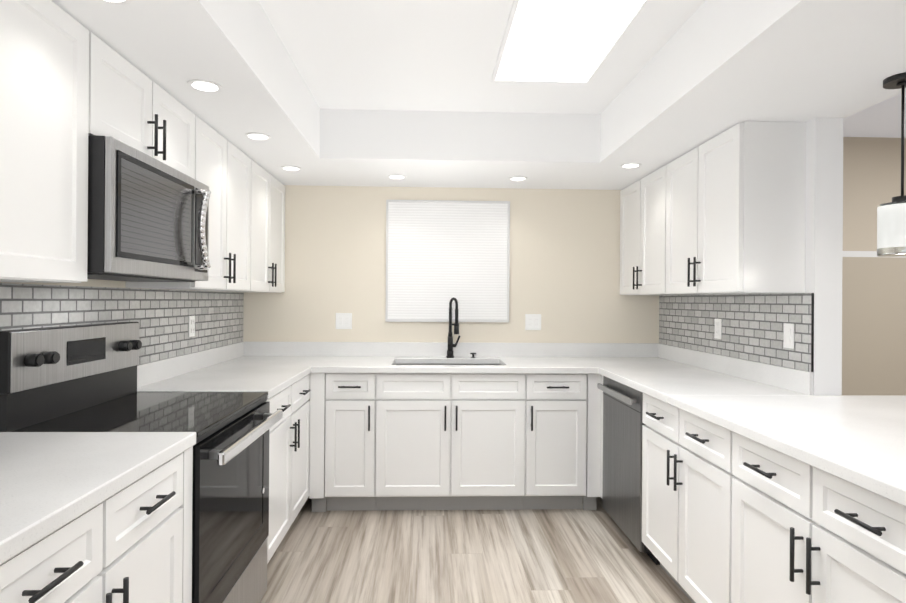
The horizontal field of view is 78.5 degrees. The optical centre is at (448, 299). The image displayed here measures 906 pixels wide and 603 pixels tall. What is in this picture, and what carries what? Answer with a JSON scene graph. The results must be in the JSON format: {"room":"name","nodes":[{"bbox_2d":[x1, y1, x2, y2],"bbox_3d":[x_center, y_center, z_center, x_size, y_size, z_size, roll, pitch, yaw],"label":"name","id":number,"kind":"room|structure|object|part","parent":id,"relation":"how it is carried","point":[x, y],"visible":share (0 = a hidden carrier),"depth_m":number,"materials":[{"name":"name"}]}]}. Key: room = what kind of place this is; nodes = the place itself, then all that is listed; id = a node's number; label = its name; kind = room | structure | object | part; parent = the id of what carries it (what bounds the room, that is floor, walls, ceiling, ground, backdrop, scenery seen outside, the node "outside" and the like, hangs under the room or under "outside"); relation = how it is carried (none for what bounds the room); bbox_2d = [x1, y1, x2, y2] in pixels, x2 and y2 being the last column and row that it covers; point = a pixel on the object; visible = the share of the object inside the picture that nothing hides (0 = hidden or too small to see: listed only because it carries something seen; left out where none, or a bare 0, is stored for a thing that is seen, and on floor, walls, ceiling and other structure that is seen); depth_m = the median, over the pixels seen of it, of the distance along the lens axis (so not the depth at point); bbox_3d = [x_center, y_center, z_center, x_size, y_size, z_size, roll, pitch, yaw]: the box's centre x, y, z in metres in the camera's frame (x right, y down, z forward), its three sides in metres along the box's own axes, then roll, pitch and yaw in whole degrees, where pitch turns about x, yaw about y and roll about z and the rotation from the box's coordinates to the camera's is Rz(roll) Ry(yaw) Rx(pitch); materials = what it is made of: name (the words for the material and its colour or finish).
{"room":"kitchen","nodes":[
{"label":"kitchen","id":0,"kind":"room"},
{"bbox_2d":[0,279,242,292],"bbox_3d":[-1.435,-0.071,1.313,0.120,2.750,5.285,0,0,-2],"label":"wall","id":1,"kind":"structure","parent":0,"point":[103,283],"depth_m":2.21,"materials":[{"name":"white paint"}]},
{"bbox_2d":[0,0,88,282],"bbox_3d":[-1.201,-0.436,1.223,0.334,0.767,0.900,0,0,-2],"label":"upper cabinet","id":2,"kind":"object","parent":1,"relation":"attached to","point":[44,82],"visible":1,"depth_m":1.49,"materials":[{"name":"white wood"}]},
{"bbox_2d":[0,283,243,364],"bbox_3d":[-1.396,0.122,2.014,0.007,0.348,3.884,0,0,-2],"label":"backsplash","id":3,"kind":"structure","parent":1,"relation":"attached to","point":[161,316],"depth_m":2.58,"materials":[{"name":"grey tile"}]},
{"bbox_2d":[189,316,194,336],"bbox_3d":[-1.425,0.147,3.086,0.008,0.116,0.072,0,0,-2],"label":"outlet","id":4,"kind":"object","parent":3,"relation":"attached to","point":[191,326],"visible":1,"depth_m":3.08,"materials":[{"name":"white plastic"}]},
{"bbox_2d":[88,32,194,178],"bbox_3d":[-1.228,-0.661,2.053,0.334,0.316,0.758,0,0,-2],"label":"upper cabinet","id":5,"kind":"object","parent":1,"relation":"attached to","point":[130,104],"visible":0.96,"depth_m":1.96,"materials":[{"name":"white wood"}]},
{"bbox_2d":[87,135,210,281],"bbox_3d":[-1.181,-0.289,2.056,0.416,0.422,0.750,0,0,-2],"label":"microwave","id":6,"kind":"object","parent":5,"relation":"attached to","point":[148,218],"visible":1,"depth_m":1.87,"materials":[{"name":"grey metal"}]},
{"bbox_2d":[125,115,250,290],"bbox_3d":[-1.256,-0.435,2.815,0.334,0.767,0.763,0,0,-2],"label":"upper cabinet","id":7,"kind":"object","parent":1,"relation":"attached to","point":[222,168],"visible":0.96,"depth_m":2.78,"materials":[{"name":"white wood"}]},
{"bbox_2d":[219,159,284,292],"bbox_3d":[-1.282,-0.435,3.579,0.334,0.767,0.762,0,0,-2],"label":"upper cabinet","id":8,"kind":"object","parent":1,"relation":"attached to","point":[267,259],"visible":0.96,"depth_m":3.52,"materials":[{"name":"white wood"}]},
{"bbox_2d":[51,0,340,185],"bbox_3d":[-1.021,-1.096,1.328,0.694,0.553,5.285,0,0,-2],"label":"ceiling","id":9,"kind":"structure","parent":0,"point":[236,50],"depth_m":2.04,"materials":[{"name":"white paint"}]},
{"bbox_2d":[98,0,132,4],"bbox_3d":[-0.906,-0.817,1.470,0.124,0.006,0.124,0,0,-2],"label":"recessed light","id":10,"kind":"object","parent":9,"relation":"in","point":[120,2],"visible":1,"depth_m":1.51,"materials":[{"name":"white"}]},
{"bbox_2d":[187,79,222,92],"bbox_3d":[-0.928,-0.817,2.119,0.124,0.006,0.124,0,0,-2],"label":"recessed light","id":11,"kind":"object","parent":9,"relation":"in","point":[202,85],"visible":1,"depth_m":2.11,"materials":[{"name":"white"}]},
{"bbox_2d":[245,132,270,139],"bbox_3d":[-0.951,-0.817,2.773,0.124,0.006,0.124,0,0,-2],"label":"recessed light","id":12,"kind":"object","parent":9,"relation":"in","point":[256,136],"visible":1,"depth_m":2.76,"materials":[{"name":"white"}]},
{"bbox_2d":[281,166,301,170],"bbox_3d":[-0.974,-0.817,3.445,0.124,0.006,0.124,0,0,-2],"label":"recessed light","id":13,"kind":"object","parent":9,"relation":"in","point":[291,168],"visible":1,"depth_m":3.44,"materials":[{"name":"white"}]},
{"bbox_2d":[320,109,599,188],"bbox_3d":[0.064,-1.088,3.616,1.633,0.553,0.785,0,0,-2],"label":"ceiling soffit","id":14,"kind":"structure","parent":0,"point":[446,149],"depth_m":3.24,"materials":[{"name":"white paint"}]},
{"bbox_2d":[388,174,405,178],"bbox_3d":[-0.337,-0.812,3.661,0.124,0.006,0.124,0,0,-2],"label":"recessed light","id":15,"kind":"object","parent":14,"relation":"attached to","point":[395,176],"visible":1,"depth_m":3.64,"materials":[{"name":"white"}]},
{"bbox_2d":[509,176,526,180],"bbox_3d":[0.465,-0.806,3.689,0.124,0.006,0.124,0,0,-2],"label":"recessed light","id":16,"kind":"object","parent":14,"relation":"attached to","point":[518,178],"visible":1,"depth_m":3.67,"materials":[{"name":"white"}]},
{"bbox_2d":[260,497,691,602],"bbox_3d":[1.593,1.365,1.492,6.900,0.080,5.435,0,0,-2],"label":"floor","id":17,"kind":"structure","parent":0,"point":[492,556],"depth_m":2.80,"materials":[{"name":"brown wood"}]},
{"bbox_2d":[0,446,192,602],"bbox_3d":[-1.053,0.872,1.248,0.648,0.869,0.860,0,0,-2],"label":"base cabinet","id":18,"kind":"object","parent":17,"relation":"on","point":[124,545],"depth_m":1.31,"materials":[{"name":"white wood"}]},
{"bbox_2d":[0,390,207,564],"bbox_3d":[-1.049,0.368,0.881,0.624,0.138,1.595,0,0,-2],"label":"countertop","id":19,"kind":"structure","parent":18,"relation":"on","point":[51,482],"depth_m":1.31,"materials":[{"name":"white stone"}]},
{"bbox_3d":[-1.085,0.872,1.648,0.612,0.869,0.059,0,0,-2],"label":"left base cabinet filler","id":20,"kind":"part","parent":18,"relation":"part of","materials":[{"name":"white wood"}]},
{"bbox_2d":[0,322,282,602],"bbox_3d":[-1.051,0.702,2.059,0.686,1.210,0.750,0,0,-2],"label":"range","id":21,"kind":"object","parent":17,"relation":"on","point":[78,378],"visible":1,"depth_m":1.95,"materials":[{"name":"silver metal"}]},
{"bbox_2d":[265,374,310,563],"bbox_3d":[-1.110,0.873,2.897,0.648,0.869,0.919,0,0,-2],"label":"base cabinet","id":22,"kind":"object","parent":17,"relation":"on","point":[289,452],"visible":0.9,"depth_m":2.85,"materials":[{"name":"white wood"}]},
{"bbox_2d":[137,346,315,398],"bbox_3d":[-1.114,0.368,2.865,0.630,0.138,0.855,0,0,-2],"label":"countertop","id":23,"kind":"structure","parent":22,"relation":"on","point":[270,369],"depth_m":3.00,"materials":[{"name":"white stone"}]},
{"bbox_2d":[309,373,375,511],"bbox_3d":[-0.649,0.876,3.650,0.393,0.869,0.662,0,0,-2],"label":"base cabinet","id":24,"kind":"object","parent":17,"relation":"on","point":[350,423],"depth_m":3.36,"materials":[{"name":"white wood"}]},
{"bbox_3d":[-0.793,0.875,3.397,0.087,0.869,0.095,0,0,-2],"label":"base cabinet filler","id":25,"kind":"part","parent":24,"relation":"part of","materials":[{"name":"white wood"}]},
{"bbox_2d":[375,373,524,509],"bbox_3d":[0.005,0.881,3.673,0.915,0.869,0.662,0,0,-2],"label":"base cabinet","id":26,"kind":"object","parent":17,"relation":"on","point":[450,441],"visible":0.98,"depth_m":3.38,"materials":[{"name":"white wood"}]},
{"bbox_2d":[225,342,323,345],"bbox_3d":[-1.141,0.368,3.622,0.630,0.138,0.360,0,0,-2],"label":"countertop","id":27,"kind":"structure","parent":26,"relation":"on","point":[239,343],"depth_m":3.94,"materials":[{"name":"white stone"}]},
{"bbox_2d":[312,342,599,373],"bbox_3d":[-0.286,0.374,3.658,2.340,0.138,0.674,0,0,-2],"label":"countertop","id":28,"kind":"structure","parent":26,"relation":"on","point":[333,357],"depth_m":3.88,"materials":[{"name":"white stone"}]},
{"bbox_2d":[395,364,498,364],"bbox_3d":[0.001,0.541,3.656,0.722,0.189,0.378,0,0,-2],"label":"sink basin","id":29,"kind":"object","parent":28,"relation":"in","point":[446,364],"visible":0.04,"depth_m":3.84,"materials":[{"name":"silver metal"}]},
{"bbox_2d":[446,297,460,357],"bbox_3d":[0.040,0.195,3.883,0.101,0.424,0.116,0,0,-2],"label":"faucet","id":30,"kind":"object","parent":28,"relation":"on","point":[451,345],"visible":1,"depth_m":3.89,"materials":[{"name":"black metal"}]},
{"bbox_2d":[522,374,600,509],"bbox_3d":[0.696,0.886,3.696,0.464,0.869,0.662,0,0,-2],"label":"base cabinet","id":31,"kind":"object","parent":17,"relation":"on","point":[555,435],"depth_m":3.41,"materials":[{"name":"white wood"}]},
{"bbox_3d":[0.896,0.887,3.456,0.080,0.869,0.095,0,0,-2],"label":"base cabinet filler","id":32,"kind":"part","parent":31,"relation":"part of","materials":[{"name":"white wood"}]},
{"bbox_2d":[600,375,602,497],"bbox_3d":[0.988,0.888,3.399,0.095,0.869,0.060,0,0,-2],"label":"filler panel","id":33,"kind":"object","parent":17,"relation":"on","point":[601,475],"visible":0.11,"depth_m":3.39,"materials":[{"name":"white wood"}]},
{"bbox_2d":[597,376,659,564],"bbox_3d":[1.226,0.890,3.072,0.650,0.867,0.602,0,0,-2],"label":"dishwasher","id":34,"kind":"object","parent":17,"relation":"on","point":[622,454],"visible":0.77,"depth_m":2.99,"materials":[{"name":"grey metal"}]},
{"bbox_2d":[642,393,736,602],"bbox_3d":[1.271,0.889,2.361,0.662,0.869,0.812,0,0,-2],"label":"base cabinet","id":35,"kind":"object","parent":17,"relation":"on","point":[687,476],"visible":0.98,"depth_m":2.27,"materials":[{"name":"white wood"}]},
{"bbox_2d":[731,432,905,602],"bbox_3d":[1.299,0.889,1.548,0.662,0.869,0.812,0,0,-2],"label":"base cabinet","id":36,"kind":"object","parent":17,"relation":"on","point":[802,532],"visible":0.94,"depth_m":1.55,"materials":[{"name":"white wood"}]},
{"bbox_2d":[584,343,905,506],"bbox_3d":[1.531,0.386,2.165,1.190,0.138,3.783,0,0,-2],"label":"countertop","id":37,"kind":"structure","parent":36,"relation":"on","point":[859,440],"depth_m":2.16,"materials":[{"name":"white stone"}]},
{"bbox_2d":[258,0,705,113],"bbox_3d":[0.156,-1.230,1.001,1.733,0.270,4.550,0,0,-2],"label":"ceiling","id":38,"kind":"structure","parent":0,"point":[422,55],"depth_m":2.48,"materials":[{"name":"white paint"}]},
{"bbox_2d":[491,0,651,84],"bbox_3d":[0.487,-1.084,1.915,0.491,0.015,1.692,0,0,-2],"label":"skylight panel","id":39,"kind":"object","parent":38,"relation":"attached to","point":[577,42],"visible":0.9,"depth_m":2.29,"materials":[{"name":"white"}]},
{"bbox_2d":[243,137,905,399],"bbox_3d":[1.686,-0.048,4.135,6.552,2.750,0.140,0,0,-2],"label":"wall","id":40,"kind":"structure","parent":0,"point":[564,281],"depth_m":4.02,"materials":[{"name":"beige paint"}]},
{"bbox_2d":[336,313,351,328],"bbox_3d":[-0.748,0.152,3.977,0.116,0.116,0.008,0,0,-2],"label":"electrical outlet","id":41,"kind":"object","parent":40,"relation":"attached to","point":[343,320],"visible":1,"depth_m":3.97,"materials":[{"name":"white plastic"}]},
{"bbox_2d":[385,200,509,321],"bbox_3d":[-0.001,-0.278,3.992,0.890,0.874,0.027,0,0,-2],"label":"window blind","id":42,"kind":"object","parent":40,"relation":"attached to","point":[440,254],"visible":0.9,"depth_m":3.99,"materials":[{"name":"white fabric"}]},
{"bbox_2d":[525,314,540,329],"bbox_3d":[0.618,0.162,4.024,0.116,0.116,0.008,0,0,-2],"label":"electrical outlet","id":43,"kind":"object","parent":40,"relation":"attached to","point":[532,321],"visible":1,"depth_m":4.02,"materials":[{"name":"white plastic"}]},
{"bbox_2d":[842,251,905,394],"bbox_3d":[3.392,0.489,4.131,1.135,1.700,0.024,0,0,-2],"label":"wall panel","id":44,"kind":"object","parent":40,"relation":"attached to","point":[873,323],"depth_m":4.13,"materials":[{"name":"beige paint"}]},
{"bbox_2d":[568,0,905,189],"bbox_3d":[1.370,-1.080,1.410,0.824,0.553,5.285,0,0,-2],"label":"ceiling","id":45,"kind":"structure","parent":0,"point":[711,69],"depth_m":2.08,"materials":[{"name":"white paint"}]},
{"bbox_2d":[620,163,641,167],"bbox_3d":[1.091,-0.802,3.313,0.124,0.006,0.124,0,0,-2],"label":"recessed light","id":46,"kind":"object","parent":45,"relation":"in","point":[630,165],"visible":1,"depth_m":3.30,"materials":[{"name":"white"}]},
{"bbox_2d":[877,72,905,256],"bbox_3d":[1.638,-0.481,1.999,0.144,0.640,0.144,0,0,-2],"label":"pendant lamp","id":47,"kind":"object","parent":45,"relation":"hanging from","point":[891,229],"visible":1,"depth_m":1.98,"materials":[{"name":"black"}]},
{"bbox_2d":[660,118,842,394],"bbox_3d":[1.645,-0.048,3.251,0.125,2.750,1.625,0,0,-2],"label":"wall","id":48,"kind":"structure","parent":0,"point":[824,216],"depth_m":2.44,"materials":[{"name":"white paint"}]},
{"bbox_2d":[620,165,713,295],"bbox_3d":[1.400,-0.416,3.660,0.339,0.767,0.785,0,0,-2],"label":"upper cabinet","id":49,"kind":"object","parent":48,"relation":"attached to","point":[642,236],"visible":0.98,"depth_m":3.59,"materials":[{"name":"white wood"}]},
{"bbox_2d":[666,121,805,293],"bbox_3d":[1.427,-0.417,2.878,0.339,0.767,0.776,0,0,-2],"label":"upper cabinet","id":50,"kind":"object","parent":48,"relation":"attached to","point":[735,209],"visible":1,"depth_m":2.50,"materials":[{"name":"white wood"}]},
{"bbox_2d":[659,293,813,371],"bbox_3d":[1.575,0.143,3.248,0.008,0.348,1.623,0,0,-2],"label":"backsplash","id":51,"kind":"structure","parent":48,"relation":"attached to","point":[752,327],"depth_m":2.95,"materials":[{"name":"grey tile"}]},
{"bbox_2d":[714,319,721,338],"bbox_3d":[1.569,0.168,3.225,0.008,0.116,0.072,0,0,-2],"label":"outlet","id":52,"kind":"object","parent":51,"relation":"attached to","point":[718,329],"visible":1,"depth_m":3.21,"materials":[{"name":"white plastic"}]},
{"bbox_2d":[783,323,793,348],"bbox_3d":[1.590,0.168,2.591,0.010,0.116,0.072,0,0,-2],"label":"light switch","id":53,"kind":"object","parent":51,"relation":"attached to","point":[788,335],"visible":1,"depth_m":2.58,"materials":[{"name":"white plastic"}]},
{"bbox_2d":[843,91,905,137],"bbox_3d":[3.403,-1.312,1.550,3.315,0.200,5.425,0,0,-2],"label":"ceiling","id":54,"kind":"structure","parent":0,"point":[882,119],"depth_m":3.78,"materials":[{"name":"white paint"}]}
]}

